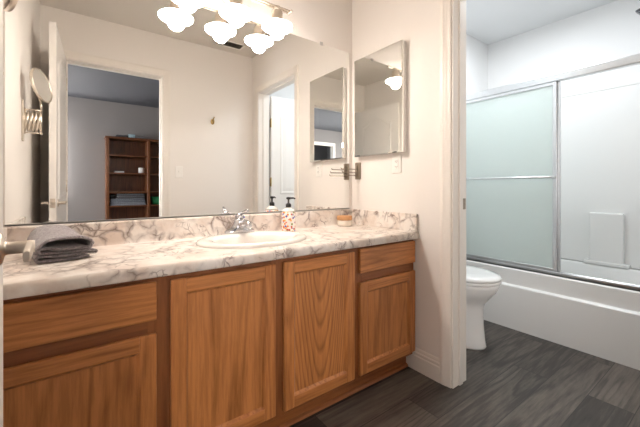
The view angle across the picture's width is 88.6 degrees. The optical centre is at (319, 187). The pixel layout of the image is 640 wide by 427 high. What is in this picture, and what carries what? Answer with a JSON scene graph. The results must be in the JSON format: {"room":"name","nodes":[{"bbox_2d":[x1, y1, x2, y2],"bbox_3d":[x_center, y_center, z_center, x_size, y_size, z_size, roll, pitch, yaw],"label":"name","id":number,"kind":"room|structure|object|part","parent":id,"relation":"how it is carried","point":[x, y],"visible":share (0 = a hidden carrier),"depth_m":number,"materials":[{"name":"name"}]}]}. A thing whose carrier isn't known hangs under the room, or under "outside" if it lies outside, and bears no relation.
{"room":"bathroom","nodes":[
{"label":"bathroom","id":0,"kind":"room"},
{"bbox_2d":[3,0,351,226],"bbox_3d":[-0.528,-0.203,1.886,2.074,2.547,0.100,0,0,-36],"label":"wall","id":1,"kind":"structure","parent":0,"point":[329,22],"depth_m":2.21,"materials":[{"name":"beige paint"}]},
{"bbox_2d":[5,0,349,226],"bbox_3d":[-0.515,-0.414,1.827,1.804,1.136,0.008,0,0,-36],"label":"wall mirror","id":2,"kind":"object","parent":1,"relation":"attached to","point":[116,110],"visible":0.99,"depth_m":1.62,"materials":[{"name":"silver glass"}]},
{"bbox_2d":[7,209,351,246],"bbox_3d":[-0.502,0.208,1.827,1.845,0.107,0.023,0,0,-36],"label":"backsplash","id":3,"kind":"structure","parent":1,"relation":"attached to","point":[129,231],"depth_m":1.64,"materials":[{"name":"stone"}]},
{"bbox_2d":[172,0,206,12],"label":"vanity light","id":4,"kind":"object","parent":1,"relation":"attached to","point":[188,6],"depth_m":1.57,"materials":[{"name":"white glass"}]},
{"bbox_3d":[-0.640,-0.896,1.588,0.176,0.092,0.176,0,0,-36],"label":"lamp shade","id":5,"kind":"part","parent":4,"relation":"part of","materials":[{"name":"white glass"}]},
{"bbox_2d":[219,0,252,27],"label":"vanity light","id":6,"kind":"object","parent":1,"relation":"attached to","point":[238,14],"depth_m":1.70,"materials":[{"name":"white glass"}]},
{"bbox_3d":[-0.443,-0.896,1.734,0.176,0.092,0.176,0,0,-36],"label":"lamp shade","id":7,"kind":"part","parent":6,"relation":"part of","materials":[{"name":"white glass"}]},
{"bbox_2d":[251,0,292,39],"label":"vanity light","id":8,"kind":"object","parent":1,"relation":"attached to","point":[276,25],"depth_m":1.85,"materials":[{"name":"white glass"}]},
{"bbox_3d":[-0.450,-1.030,1.742,0.660,0.011,0.012,0,0,-36],"label":"rod","id":9,"kind":"part","parent":8,"relation":"part of","materials":[{"name":"silver metal"}]},
{"bbox_3d":[-0.436,-1.030,1.725,0.660,0.011,0.012,0,0,-36],"label":"rod","id":10,"kind":"part","parent":8,"relation":"part of","materials":[{"name":"silver metal"}]},
{"bbox_3d":[-0.246,-0.896,1.879,0.176,0.092,0.176,0,0,-36],"label":"lamp shade","id":11,"kind":"part","parent":8,"relation":"part of","materials":[{"name":"white glass"}]},
{"bbox_2d":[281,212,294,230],"bbox_3d":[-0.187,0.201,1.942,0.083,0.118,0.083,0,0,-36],"label":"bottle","id":12,"kind":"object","parent":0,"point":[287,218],"depth_m":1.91,"materials":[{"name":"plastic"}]},
{"bbox_2d":[352,0,439,358],"bbox_3d":[0.789,-0.203,1.742,0.127,2.547,1.698,0,0,-36],"label":"wall","id":13,"kind":"structure","parent":0,"point":[377,25],"depth_m":1.94,"materials":[{"name":"beige paint"}]},
{"bbox_2d":[341,162,360,179],"bbox_3d":[0.210,-0.117,2.285,0.158,0.120,0.056,0,0,-36],"label":"towel rack","id":14,"kind":"object","parent":13,"relation":"attached to","point":[357,169],"visible":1,"depth_m":2.31,"materials":[{"name":"silver metal"}]},
{"bbox_3d":[0.263,-0.117,2.324,0.026,0.120,0.056,0,0,-36],"label":"plate","id":15,"kind":"part","parent":14,"relation":"part of","materials":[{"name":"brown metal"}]},
{"bbox_2d":[354,39,405,156],"bbox_3d":[0.384,-0.551,2.148,0.040,0.674,0.427,0,0,-36],"label":"medicine cabinet","id":16,"kind":"object","parent":13,"relation":"attached to","point":[379,76],"visible":1,"depth_m":2.11,"materials":[{"name":"silver mirror"}]},
{"bbox_2d":[392,154,400,172],"bbox_3d":[0.478,-0.147,2.048,0.009,0.116,0.072,0,0,-36],"label":"wall outlet","id":17,"kind":"object","parent":13,"relation":"attached to","point":[396,159],"visible":1,"depth_m":2.04,"materials":[{"name":"white plastic"}]},
{"bbox_2d":[394,159,397,168],"bbox_3d":[0.476,-0.147,2.047,0.004,0.066,0.033,0,0,-36],"label":"receptacle","id":18,"kind":"object","parent":17,"relation":"attached to","point":[395,160],"depth_m":2.05,"materials":[{"name":"white plastic"}]},
{"bbox_2d":[406,347,439,382],"bbox_3d":[0.592,1.007,1.888,0.016,0.126,0.226,0,0,-36],"label":"baseboard","id":19,"kind":"structure","parent":13,"relation":"attached to","point":[423,362],"depth_m":1.87,"materials":[{"name":"white paint"}]},
{"bbox_2d":[440,0,451,387],"bbox_3d":[0.923,-0.021,1.442,0.015,2.182,0.884,0,0,-36],"label":"trim","id":20,"kind":"structure","parent":13,"relation":"attached to","point":[445,5],"depth_m":1.76,"materials":[{"name":"white paint"}]},
{"bbox_2d":[452,0,465,388],"bbox_3d":[0.980,0.011,1.484,0.131,2.117,0.754,0,0,-36],"label":"trim","id":21,"kind":"structure","parent":13,"relation":"attached to","point":[458,6],"depth_m":1.77,"materials":[{"name":"white paint"}]},
{"bbox_3d":[0.793,0.090,1.806,0.028,0.060,0.003,0,0,-36],"label":"strike plate","id":22,"kind":"part","parent":21,"relation":"part of","materials":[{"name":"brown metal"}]},
{"bbox_2d":[289,320,639,426],"bbox_3d":[0.947,1.095,-1.066,6.855,0.050,6.640,0,0,-36],"label":"floor","id":23,"kind":"structure","parent":0,"point":[520,379],"depth_m":1.69,"materials":[{"name":"grey wood"}]},
{"bbox_2d":[3,240,414,426],"bbox_3d":[-0.341,0.685,1.610,1.841,0.770,0.561,0,0,-36],"label":"vanity cabinet","id":24,"kind":"object","parent":23,"relation":"on","point":[280,342],"visible":0.9,"depth_m":1.24,"materials":[{"name":"brown wood"}]},
{"bbox_3d":[-0.734,0.728,0.989,0.335,0.369,0.005,0,0,-36],"label":"panel","id":25,"kind":"part","parent":24,"relation":"part of","materials":[{"name":"brown wood"}]},
{"bbox_3d":[-0.731,0.383,0.985,0.435,0.131,0.018,0,0,-36],"label":"drawer","id":26,"kind":"part","parent":24,"relation":"part of","materials":[{"name":"brown wood"}]},
{"bbox_3d":[-0.731,0.728,0.985,0.435,0.469,0.018,0,0,-36],"label":"door","id":27,"kind":"part","parent":24,"relation":"part of","materials":[{"name":"brown wood"}]},
{"bbox_2d":[3,209,418,299],"bbox_3d":[-0.335,0.228,1.602,1.845,0.145,0.583,0,0,-36],"label":"countertop","id":28,"kind":"structure","parent":24,"relation":"on","point":[129,250],"depth_m":1.42,"materials":[{"name":"stone"}]},
{"bbox_2d":[27,225,97,263],"bbox_3d":[-0.982,0.203,1.235,0.251,0.109,0.186,0,0,41],"label":"towel","id":29,"kind":"object","parent":28,"relation":"on","point":[53,243],"visible":0.9,"depth_m":1.18,"materials":[{"name":"grey fabric"}]},
{"bbox_2d":[225,209,253,233],"bbox_3d":[-0.425,0.177,1.722,0.148,0.127,0.170,0,0,-8],"label":"faucet","id":30,"kind":"object","parent":28,"relation":"on","point":[240,225],"visible":1,"depth_m":1.73,"materials":[{"name":"silver metal"}]},
{"bbox_3d":[-0.415,0.141,1.738,0.048,0.054,0.100,0,0,-36],"label":"handle","id":31,"kind":"part","parent":30,"relation":"part of","materials":[{"name":"silver metal"}]},
{"bbox_3d":[-0.389,0.195,1.702,0.042,0.059,0.134,0,0,-36],"label":"spout","id":32,"kind":"part","parent":30,"relation":"part of","materials":[{"name":"silver metal"}]},
{"bbox_2d":[196,230,305,248],"bbox_3d":[-0.324,0.324,1.619,0.550,0.165,0.428,0,0,-36],"label":"sink","id":33,"kind":"object","parent":28,"relation":"in","point":[270,238],"visible":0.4,"depth_m":1.61,"materials":[{"name":"ceramic"}]},
{"bbox_2d":[281,197,295,230],"bbox_3d":[-0.187,0.158,1.942,0.083,0.204,0.083,0,0,-36],"label":"soap dispenser","id":34,"kind":"object","parent":28,"relation":"on","point":[288,213],"visible":0.93,"depth_m":1.91,"materials":[{"name":"plastic"}]},
{"bbox_2d":[337,215,351,225],"bbox_3d":[0.167,0.226,2.232,0.104,0.068,0.104,0,0,-36],"label":"candle jar","id":35,"kind":"object","parent":28,"relation":"on","point":[342,220],"visible":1,"depth_m":2.19,"materials":[{"name":"beige glass"}]},
{"bbox_3d":[0.167,0.206,2.232,0.104,0.029,0.104,0,0,-36],"label":"lid","id":36,"kind":"part","parent":35,"relation":"part of","materials":[{"name":"brown wood"}]},
{"bbox_3d":[-0.355,0.642,1.263,0.410,0.640,0.018,0,0,-36],"label":"door","id":37,"kind":"part","parent":24,"relation":"part of","materials":[{"name":"brown wood"}]},
{"bbox_3d":[-0.358,0.642,1.267,0.310,0.540,0.005,0,0,-36],"label":"panel","id":38,"kind":"part","parent":24,"relation":"part of","materials":[{"name":"brown wood"}]},
{"bbox_3d":[0.007,0.642,1.530,0.407,0.640,0.018,0,0,-36],"label":"door","id":39,"kind":"part","parent":24,"relation":"part of","materials":[{"name":"brown wood"}]},
{"bbox_3d":[0.004,0.642,1.534,0.307,0.540,0.005,0,0,-36],"label":"panel","id":40,"kind":"part","parent":24,"relation":"part of","materials":[{"name":"brown wood"}]},
{"bbox_3d":[0.379,0.725,1.805,0.442,0.475,0.018,0,0,-36],"label":"door","id":41,"kind":"part","parent":24,"relation":"part of","materials":[{"name":"brown wood"}]},
{"bbox_3d":[0.379,0.377,1.805,0.442,0.127,0.018,0,0,-36],"label":"drawer","id":42,"kind":"part","parent":24,"relation":"part of","materials":[{"name":"brown wood"}]},
{"bbox_3d":[0.375,0.725,1.809,0.342,0.375,0.005,0,0,-36],"label":"panel","id":43,"kind":"part","parent":24,"relation":"part of","materials":[{"name":"brown wood"}]},
{"bbox_2d":[466,265,501,349],"bbox_3d":[0.938,0.652,2.373,0.472,0.836,0.697,0,0,-36],"label":"toilet","id":44,"kind":"object","parent":23,"relation":"on","point":[482,284],"visible":0.27,"depth_m":2.16,"materials":[{"name":"white ceramic"}]},
{"bbox_3d":[1.008,0.619,2.277,0.382,0.020,0.458,0,0,-36],"label":"seat","id":45,"kind":"part","parent":44,"relation":"part of","materials":[{"name":"white ceramic"}]},
{"bbox_3d":[1.007,0.591,2.279,0.382,0.034,0.464,0,0,-36],"label":"lid","id":46,"kind":"part","parent":44,"relation":"part of","materials":[{"name":"white ceramic"}]},
{"bbox_2d":[466,258,639,369],"bbox_3d":[1.872,0.844,2.555,0.759,0.452,1.518,0,0,-36],"label":"bathtub","id":47,"kind":"object","parent":23,"relation":"on","point":[602,321],"visible":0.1,"depth_m":2.23,"materials":[{"name":"white ceramic"}]},
{"bbox_2d":[466,53,639,291],"bbox_3d":[1.598,-0.090,2.352,0.082,1.414,1.516,0,0,-36],"label":"shower door","id":48,"kind":"structure","parent":47,"relation":"on","point":[513,131],"depth_m":2.48,"materials":[{"name":"glass"}]},
{"bbox_3d":[1.409,-0.074,2.619,0.005,1.296,0.778,0,0,-36],"label":"glass","id":49,"kind":"part","parent":48,"relation":"part of","materials":[{"name":"white"}]},
{"bbox_3d":[1.409,-0.069,2.619,0.015,1.346,0.818,0,0,-36],"label":"sliding panel","id":50,"kind":"part","parent":48,"relation":"part of","materials":[{"name":"glass"}]},
{"bbox_3d":[1.437,-0.069,2.619,0.015,1.346,0.818,0,0,-36],"label":"sliding panel","id":51,"kind":"part","parent":48,"relation":"part of","materials":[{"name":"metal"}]},
{"bbox_2d":[466,34,487,94],"bbox_3d":[1.065,-0.203,2.965,1.771,2.547,0.100,0,0,-36],"label":"wall","id":52,"kind":"structure","parent":0,"point":[476,50],"depth_m":3.27,"materials":[{"name":"white paint"}]},
{"bbox_2d":[466,0,616,44],"bbox_3d":[1.560,-1.507,2.262,1.851,0.060,1.820,0,0,-36],"label":"ceiling","id":53,"kind":"structure","parent":0,"point":[489,22],"depth_m":2.80,"materials":[{"name":"white paint"}]},
{"bbox_2d":[488,0,639,260],"bbox_3d":[2.234,-0.203,2.823,0.100,2.547,1.720,0,0,-36],"label":"wall","id":54,"kind":"structure","parent":0,"point":[610,31],"depth_m":2.81,"materials":[{"name":"white paint"}]},
{"bbox_2d":[561,76,639,269],"bbox_3d":[1.914,-0.109,2.586,0.693,1.452,1.518,0,0,-36],"label":"shower surround","id":55,"kind":"object","parent":54,"relation":"attached to","point":[600,124],"visible":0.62,"depth_m":2.63,"materials":[{"name":"white plastic"}]},
{"bbox_3d":[-0.606,-0.204,-0.414,4.934,2.547,0.109,0,0,-37],"label":"wall","id":56,"kind":"structure","parent":0,"visible":0},
{"bbox_2d":[0,0,34,426],"bbox_3d":[-0.345,-0.005,0.310,0.136,2.127,0.763,0,0,-43],"label":"door","id":57,"kind":"structure","parent":56,"relation":"in","point":[27,248],"depth_m":0.57,"materials":[{"name":"white paint"}]},
{"bbox_3d":[-0.490,0.102,0.525,0.050,0.054,0.133,0,0,-36],"label":"handle","id":58,"kind":"part","parent":57,"relation":"part of","materials":[{"name":"silver metal"}]},
{"bbox_3d":[-0.787,-0.204,0.576,0.100,2.547,1.698,0,0,-37],"label":"wall","id":59,"kind":"structure","parent":0,"visible":0},
{"bbox_2d":[3,0,17,74],"bbox_3d":[-0.829,-0.453,0.854,0.163,0.405,0.114,0,0,-2],"label":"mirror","id":60,"kind":"object","parent":59,"relation":"attached to","point":[8,5],"visible":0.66,"depth_m":0.86,"materials":[{"name":"silver metal"}]}
]}

